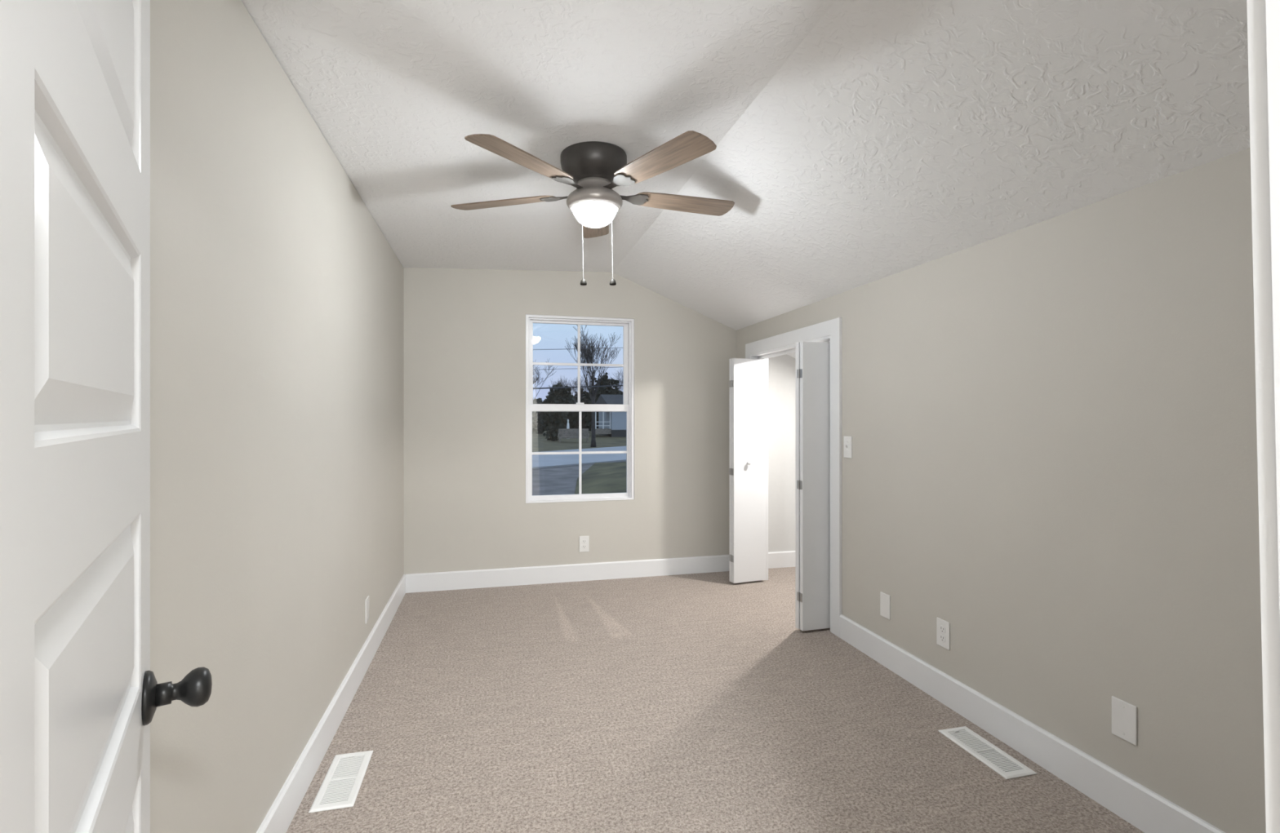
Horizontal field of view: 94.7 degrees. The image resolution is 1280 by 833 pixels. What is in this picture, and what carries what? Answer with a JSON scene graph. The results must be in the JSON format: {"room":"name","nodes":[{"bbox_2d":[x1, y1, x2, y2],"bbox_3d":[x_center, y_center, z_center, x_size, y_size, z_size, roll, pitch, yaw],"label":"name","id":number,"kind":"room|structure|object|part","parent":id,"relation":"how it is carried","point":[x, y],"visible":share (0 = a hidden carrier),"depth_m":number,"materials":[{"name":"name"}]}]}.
{"room":"empty bedroom","nodes":[
{"label":"empty bedroom","id":0,"kind":"room"},
{"bbox_2d":[150,0,403,832],"bbox_3d":[-1.225,0.098,2.112,0.120,2.304,4.230,0,0,-14],"label":"wall","id":1,"kind":"structure","parent":0,"point":[277,293],"depth_m":1.54,"materials":[{"name":"beige paint"}]},
{"bbox_2d":[256,574,405,832],"bbox_3d":[-1.173,1.185,2.182,0.015,0.130,4.120,0,0,-14],"label":"baseboard","id":2,"kind":"structure","parent":1,"relation":"attached to","point":[278,819],"depth_m":2.18,"materials":[{"name":"white paint"}]},
{"bbox_2d":[364,595,368,624],"bbox_3d":[-1.370,0.971,2.962,0.007,0.120,0.075,0,0,-14],"label":"blank wall plate","id":3,"kind":"object","parent":1,"relation":"attached to","point":[366,601],"visible":1,"depth_m":2.94,"materials":[{"name":"white plastic"}]},
{"bbox_2d":[403,267,795,574],"bbox_3d":[-0.099,0.069,4.633,3.520,2.363,0.120,0,0,-14],"label":"wall","id":4,"kind":"structure","parent":0,"point":[465,508],"depth_m":4.42,"materials":[{"name":"beige paint"}]},
{"bbox_2d":[405,555,728,593],"bbox_3d":[-0.446,1.185,4.477,2.500,0.130,0.015,0,0,-14],"label":"baseboard","id":5,"kind":"structure","parent":4,"relation":"attached to","point":[493,578],"depth_m":4.44,"materials":[{"name":"white paint"}]},
{"bbox_2d":[525,314,634,503],"bbox_3d":[-0.461,-0.057,4.541,0.831,1.409,0.108,0,0,-14],"label":"window","id":6,"kind":"structure","parent":4,"relation":"in","point":[628,406],"depth_m":4.54,"materials":[{"name":"white plastic"}]},
{"bbox_3d":[-0.467,-0.385,4.565,0.764,0.695,0.026,0,0,-14],"label":"sash","id":7,"kind":"part","parent":6,"relation":"part of","materials":[{"name":"white plastic"}]},
{"bbox_3d":[-0.460,0.266,4.536,0.764,0.721,0.026,0,0,-14],"label":"sash","id":8,"kind":"part","parent":6,"relation":"part of","materials":[{"name":"white plastic"}]},
{"bbox_2d":[579,536,589,552],"bbox_3d":[-0.425,0.971,4.486,0.075,0.120,0.008,0,0,-14],"label":"wall outlet","id":9,"kind":"object","parent":4,"relation":"attached to","point":[584,540],"visible":1,"depth_m":4.48,"materials":[{"name":"white plastic"}]},
{"bbox_2d":[768,551,795,568],"bbox_3d":[1.265,1.185,4.901,0.744,0.130,0.015,0,0,-14],"label":"baseboard","id":10,"kind":"structure","parent":4,"relation":"attached to","point":[776,559],"depth_m":4.87,"materials":[{"name":"white paint"}]},
{"bbox_2d":[286,567,1143,832],"bbox_3d":[-0.509,1.310,1.264,6.220,0.120,6.500,0,0,-14],"label":"floor","id":11,"kind":"structure","parent":0,"point":[691,703],"depth_m":2.34,"materials":[{"name":"beige carpet"}]},
{"bbox_2d":[308,751,373,813],"bbox_3d":[-1.019,1.246,2.026,0.130,0.008,0.322,0,0,-14],"label":"floor vent","id":12,"kind":"object","parent":11,"relation":"in","point":[340,788],"visible":1,"depth_m":2.00,"materials":[{"name":"white metal"}]},
{"bbox_2d":[937,726,1036,779],"bbox_3d":[1.284,1.246,2.198,0.130,0.008,0.322,0,0,-14],"label":"floor vent","id":13,"kind":"object","parent":11,"relation":"in","point":[986,753],"visible":1,"depth_m":2.18,"materials":[{"name":"white metal"}]},
{"bbox_2d":[241,0,1250,358],"bbox_3d":[0.467,-0.752,2.604,3.680,0.921,4.370,0,0,-14],"label":"ceiling","id":14,"kind":"structure","parent":0,"point":[859,143],"depth_m":1.91,"materials":[{"name":"white paint"}]},
{"bbox_2d":[450,130,734,285],"bbox_3d":[-0.168,-0.835,2.513,1.247,0.530,1.255,-1,2,-14],"label":"ceiling fan","id":15,"kind":"object","parent":14,"relation":"hanging from","point":[594,168],"visible":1,"depth_m":2.38,"materials":[{"name":"brown wood"}]},
{"bbox_3d":[-0.595,-0.938,2.586,0.482,0.006,0.136,-1,12,14],"label":"fan blade","id":16,"kind":"part","parent":15,"relation":"part of","materials":[{"name":"brown wood"}]},
{"bbox_3d":[-0.415,-0.929,2.131,0.136,0.006,0.482,12,8,32],"label":"fan blade","id":17,"kind":"part","parent":15,"relation":"part of","materials":[{"name":"brown wood"}]},
{"bbox_3d":[-0.249,-0.754,2.565,0.003,0.295,0.002,-1,2,-14],"label":"pull chain","id":18,"kind":"part","parent":15,"relation":"part of","materials":[{"name":"silver metal"}]},
{"bbox_3d":[-0.191,-0.841,2.485,0.191,0.080,0.191,-1,2,-14],"label":"lamp shade","id":19,"kind":"part","parent":15,"relation":"part of","materials":[{"name":"white glass"}]},
{"bbox_3d":[-0.218,-0.953,2.897,0.136,0.006,0.482,-11,2,-3],"label":"fan blade","id":20,"kind":"part","parent":15,"relation":"part of","materials":[{"name":"brown wood"}]},
{"bbox_3d":[-0.121,-0.755,2.565,0.003,0.297,0.002,-1,2,-14],"label":"pull chain","id":21,"kind":"part","parent":15,"relation":"part of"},
{"bbox_3d":[0.073,-0.938,2.162,0.136,0.006,0.482,11,-6,-39],"label":"fan blade","id":22,"kind":"part","parent":15,"relation":"part of","materials":[{"name":"brown wood"}]},
{"bbox_3d":[0.195,-0.952,2.635,0.482,0.006,0.136,-2,-8,-22],"label":"fan blade","id":23,"kind":"part","parent":15,"relation":"part of","materials":[{"name":"brown wood"}]},
{"bbox_2d":[736,147,1266,832],"bbox_3d":[1.347,0.275,2.750,0.120,1.950,4.230,0,0,-14],"label":"wall","id":24,"kind":"structure","parent":0,"point":[1051,423],"depth_m":1.97,"materials":[{"name":"beige paint"}]},
{"bbox_2d":[728,358,764,583],"bbox_3d":[0.809,0.402,4.425,0.280,1.668,0.110,0,0,-21],"label":"door","id":25,"kind":"structure","parent":24,"relation":"in","point":[746,376],"depth_m":4.40,"materials":[{"name":"white paint"}]},
{"bbox_3d":[0.798,0.402,4.456,0.272,1.668,0.030,0,0,-24],"label":"panel","id":26,"kind":"part","parent":25,"relation":"part of","materials":[{"name":"white paint"}]},
{"bbox_2d":[745,317,841,638],"bbox_3d":[1.040,0.344,3.966,0.143,1.811,1.283,0,0,-14],"label":"door frame","id":27,"kind":"structure","parent":24,"relation":"attached to","point":[833,327],"depth_m":3.40,"materials":[{"name":"white paint"}]},
{"bbox_2d":[757,340,830,359],"bbox_3d":[1.042,-0.445,3.965,0.036,0.021,1.069,0,0,-14],"label":"door track","id":28,"kind":"object","parent":24,"relation":"attached to","point":[790,351],"visible":0.46,"depth_m":4.16,"materials":[{"name":"white metal"}]},
{"bbox_2d":[795,342,830,631],"bbox_3d":[1.048,0.402,3.471,0.281,1.668,0.094,0,0,-16],"label":"door","id":29,"kind":"structure","parent":24,"relation":"in","point":[812,359],"depth_m":3.41,"materials":[{"name":"white paint"}]},
{"bbox_3d":[1.039,0.402,3.486,0.272,1.668,0.030,0,0,-23],"label":"panel","id":30,"kind":"part","parent":29,"relation":"part of","materials":[{"name":"white paint"}]},
{"bbox_2d":[844,436,852,458],"bbox_3d":[1.148,0.170,3.270,0.016,0.120,0.075,0,0,-14],"label":"light switch","id":31,"kind":"object","parent":24,"relation":"attached to","point":[847,440],"visible":1,"depth_m":3.26,"materials":[{"name":"white plastic"}]},
{"bbox_2d":[880,591,890,620],"bbox_3d":[1.230,0.950,2.958,0.007,0.120,0.075,0,0,-14],"label":"blank wall plate","id":32,"kind":"object","parent":24,"relation":"attached to","point":[885,600],"visible":1,"depth_m":2.95,"materials":[{"name":"white plastic"}]},
{"bbox_2d":[936,617,950,650],"bbox_3d":[1.325,0.950,2.577,0.008,0.120,0.075,0,0,-14],"label":"wall outlet","id":33,"kind":"object","parent":24,"relation":"attached to","point":[943,628],"visible":1,"depth_m":2.57,"materials":[{"name":"white plastic"}]},
{"bbox_2d":[939,625,945,633],"bbox_3d":[1.322,0.930,2.576,0.002,0.029,0.033,0,0,-14],"label":"receptacle","id":34,"kind":"object","parent":33,"relation":"attached to","point":[942,628],"depth_m":2.58,"materials":[{"name":"white plastic"}]},
{"bbox_2d":[939,634,945,642],"bbox_3d":[1.322,0.970,2.576,0.002,0.029,0.033,0,0,-14],"label":"receptacle","id":35,"kind":"object","parent":33,"relation":"attached to","point":[942,637],"depth_m":2.58,"materials":[{"name":"white plastic"}]},
{"bbox_2d":[840,614,1225,832],"bbox_3d":[1.450,1.185,2.058,0.015,0.130,2.617,0,0,-14],"label":"baseboard","id":36,"kind":"structure","parent":24,"relation":"attached to","point":[1146,811],"depth_m":2.10,"materials":[{"name":"white paint"}]},
{"bbox_2d":[1111,696,1137,746],"bbox_3d":[1.508,0.948,1.837,0.007,0.120,0.075,0,0,-14],"label":"blank wall plate","id":37,"kind":"object","parent":24,"relation":"attached to","point":[1124,715],"visible":1,"depth_m":1.83,"materials":[{"name":"white plastic"}]},
{"bbox_3d":[0.557,0.069,0.432,2.530,2.363,0.110,0,0,-14],"label":"wall","id":38,"kind":"structure","parent":0,"visible":0},
{"bbox_2d":[0,0,212,832],"bbox_3d":[-0.517,0.266,0.604,0.113,1.945,0.742,0,0,-35],"label":"door","id":39,"kind":"structure","parent":38,"relation":"in","point":[80,695],"depth_m":0.48,"materials":[{"name":"white paint"}]},
{"bbox_3d":[-0.671,0.403,0.869,0.066,0.055,0.055,0,0,-35],"label":"knob","id":40,"kind":"part","parent":39,"relation":"part of","materials":[{"name":"black metal"}]},
{"bbox_2d":[1246,0,1279,832],"bbox_3d":[0.573,0.215,0.436,0.138,2.070,0.140,0,0,-14],"label":"door frame","id":41,"kind":"structure","parent":38,"relation":"attached to","point":[1256,9],"depth_m":0.49,"materials":[{"name":"white paint"}]},
{"label":"outside","id":42,"kind":"structure","parent":0,"visible":0},
{"bbox_2d":[574,462,626,494],"bbox_3d":[4.058,1.924,18.824,12.228,0.361,21.125,0,0,-3],"label":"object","id":43,"kind":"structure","parent":42,"point":[600,477],"depth_m":18.40,"materials":[{"name":"green plant"}]},
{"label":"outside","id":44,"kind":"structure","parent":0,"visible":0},
{"bbox_2d":[532,464,593,495],"bbox_3d":[-8.148,2.255,14.566,19.200,0.250,21.400,0,0,-14],"label":"driveway","id":45,"kind":"structure","parent":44,"point":[555,481],"depth_m":19.71,"materials":[{"name":"grey concrete"}]},
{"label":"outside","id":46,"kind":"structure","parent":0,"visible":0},
{"bbox_2d":[532,427,626,452],"bbox_3d":[-2.927,2.275,74.076,150.000,0.250,134.800,0,0,-14],"label":"lawn","id":47,"kind":"structure","parent":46,"point":[540,444],"depth_m":47.04,"materials":[{"name":"green plant"}]},
{"bbox_2d":[532,398,546,434],"bbox_3d":[-12.870,0.170,73.584,5.806,5.148,4.620,0,0,-14],"label":"evergreen tree","id":48,"kind":"object","parent":47,"relation":"on","point":[538,428],"visible":0.3,"depth_m":72.45,"materials":[{"name":"green plant"}]},
{"bbox_2d":[533,358,555,401],"bbox_3d":[-8.611,-1.169,43.990,4.729,6.839,4.840,0,0,-43],"label":"bare tree","id":49,"kind":"object","parent":47,"relation":"on","point":[537,379],"visible":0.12,"depth_m":43.85,"materials":[{"name":"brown plant"}]},
{"bbox_2d":[542,425,559,441],"bbox_3d":[-7.548,1.535,51.702,1.588,1.568,1.727,0,0,19],"label":"bush","id":50,"kind":"object","parent":47,"relation":"on","point":[553,433],"visible":0.84,"depth_m":51.41,"materials":[{"name":"green plant"}]},
{"bbox_2d":[536,383,578,431],"bbox_3d":[-8.880,-0.458,65.761,5.414,6.504,4.597,0,0,-14],"label":"evergreen tree","id":51,"kind":"object","parent":47,"relation":"on","point":[556,396],"visible":0.62,"depth_m":64.86,"materials":[{"name":"green plant"}]},
{"bbox_2d":[548,377,583,395],"bbox_3d":[-11.621,-2.009,91.389,5.696,8.518,5.925,0,0,-14],"label":"bare tree","id":52,"kind":"object","parent":47,"relation":"on","point":[558,382],"visible":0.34,"depth_m":91.74,"materials":[{"name":"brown plant"}]},
{"bbox_2d":[566,419,569,429],"bbox_3d":[-6.953,1.225,57.003,0.340,1.950,0.340,0,0,-14],"label":"statue","id":53,"kind":"object","parent":47,"relation":"on","point":[567,425],"visible":0.55,"depth_m":56.92,"materials":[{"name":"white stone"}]},
{"bbox_2d":[557,428,589,442],"bbox_3d":[-5.534,1.600,49.147,2.600,1.140,0.770,0,0,-8],"label":"garden bench","id":54,"kind":"object","parent":47,"relation":"on","point":[562,433],"visible":0.88,"depth_m":49.35,"materials":[{"name":"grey stone"}]},
{"bbox_3d":[-5.529,1.760,49.112,2.500,0.140,0.700,0,0,-8],"label":"seat","id":55,"kind":"part","parent":54,"relation":"part of","materials":[{"name":"grey stone"}]},
{"bbox_3d":[-5.580,1.360,49.478,2.500,0.660,0.100,0,0,-8],"label":"backrest","id":56,"kind":"part","parent":54,"relation":"part of","materials":[{"name":"brown wood"}]},
{"bbox_2d":[559,376,591,394],"bbox_3d":[-10.879,-2.729,104.244,7.769,9.957,5.783,0,0,-14],"label":"bare tree","id":57,"kind":"object","parent":47,"relation":"on","point":[576,382],"visible":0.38,"depth_m":104.27,"materials":[{"name":"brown plant"}]},
{"bbox_2d":[573,387,591,429],"bbox_3d":[-8.238,-0.893,84.480,5.673,7.075,3.895,0,0,-14],"label":"evergreen tree","id":58,"kind":"object","parent":47,"relation":"on","point":[584,424],"visible":0.27,"depth_m":83.92,"materials":[{"name":"green plant"}]},
{"bbox_2d":[564,324,620,447],"bbox_3d":[-3.449,-2.257,41.478,4.075,9.014,3.585,0,0,-19],"label":"bare tree","id":59,"kind":"object","parent":47,"relation":"on","point":[588,355],"visible":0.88,"depth_m":41.12,"materials":[{"name":"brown plant"}]},
{"bbox_2d":[577,372,622,431],"bbox_3d":[-4.652,-1.423,77.039,7.533,8.825,5.136,0,0,-14],"label":"evergreen tree","id":60,"kind":"object","parent":47,"relation":"on","point":[605,380],"visible":0.24,"depth_m":76.45,"materials":[{"name":"green plant"}]},
{"bbox_2d":[591,394,626,437],"bbox_3d":[1.281,-0.150,66.877,14.300,4.600,9.200,0,0,-14],"label":"neighbor house","id":61,"kind":"structure","parent":47,"relation":"on","point":[613,424],"depth_m":61.97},
{"bbox_3d":[-4.622,0.275,61.600,0.100,2.050,0.100,0,0,-14],"label":"porch post","id":62,"kind":"part","parent":61,"relation":"part of","materials":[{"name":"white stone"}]},
{"bbox_3d":[-3.845,0.275,61.793,0.100,2.050,0.100,0,0,-14],"label":"porch post","id":63,"kind":"part","parent":61,"relation":"part of","materials":[{"name":"white wood"}]},
{"bbox_2d":[599,370,622,390],"bbox_3d":[-2.407,-2.987,91.536,8.458,10.473,6.899,0,0,-14],"label":"bare tree","id":64,"kind":"object","parent":47,"relation":"on","point":[620,380],"visible":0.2,"depth_m":92.24,"materials":[{"name":"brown plant"}]},
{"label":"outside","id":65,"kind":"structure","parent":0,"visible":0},
{"bbox_2d":[532,446,626,468],"bbox_3d":[2.532,2.245,37.864,10.992,0.250,82.859,0,0,36],"label":"road","id":66,"kind":"structure","parent":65,"point":[538,460],"depth_m":30.01,"materials":[{"name":"grey asphalt"}]},
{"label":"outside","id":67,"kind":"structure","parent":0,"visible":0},
{"bbox_2d":[532,460,626,470],"bbox_3d":[2.411,2.240,31.806,0.446,0.250,74.255,0,0,40],"label":"sidewalk","id":68,"kind":"structure","parent":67,"point":[622,460],"depth_m":25.45,"materials":[{"name":"grey concrete"}]},
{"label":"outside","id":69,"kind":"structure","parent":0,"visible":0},
{"bbox_2d":[533,347,622,350],"bbox_3d":[-3.757,-4.225,35.902,22.679,1.678,0.032,0,0,-28],"label":"overhead line","id":70,"kind":"object","parent":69,"point":[606,348],"visible":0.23,"depth_m":35.87,"materials":[{"name":"black"}]},
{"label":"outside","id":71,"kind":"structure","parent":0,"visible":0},
{"bbox_2d":[547,367,613,369],"bbox_3d":[-3.998,-3.100,36.873,22.679,1.522,0.026,0,0,-28],"label":"overhead line","id":72,"kind":"object","parent":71,"point":[603,367],"visible":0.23,"depth_m":37.05,"materials":[{"name":"black"}]},
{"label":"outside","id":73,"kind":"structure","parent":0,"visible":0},
{"bbox_2d":[533,385,622,389],"bbox_3d":[-3.516,-1.850,34.932,26.805,1.578,0.090,0,0,-28],"label":"overhead line","id":74,"kind":"object","parent":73,"point":[604,385],"visible":0.22,"depth_m":34.70,"materials":[{"name":"black"}]}
]}

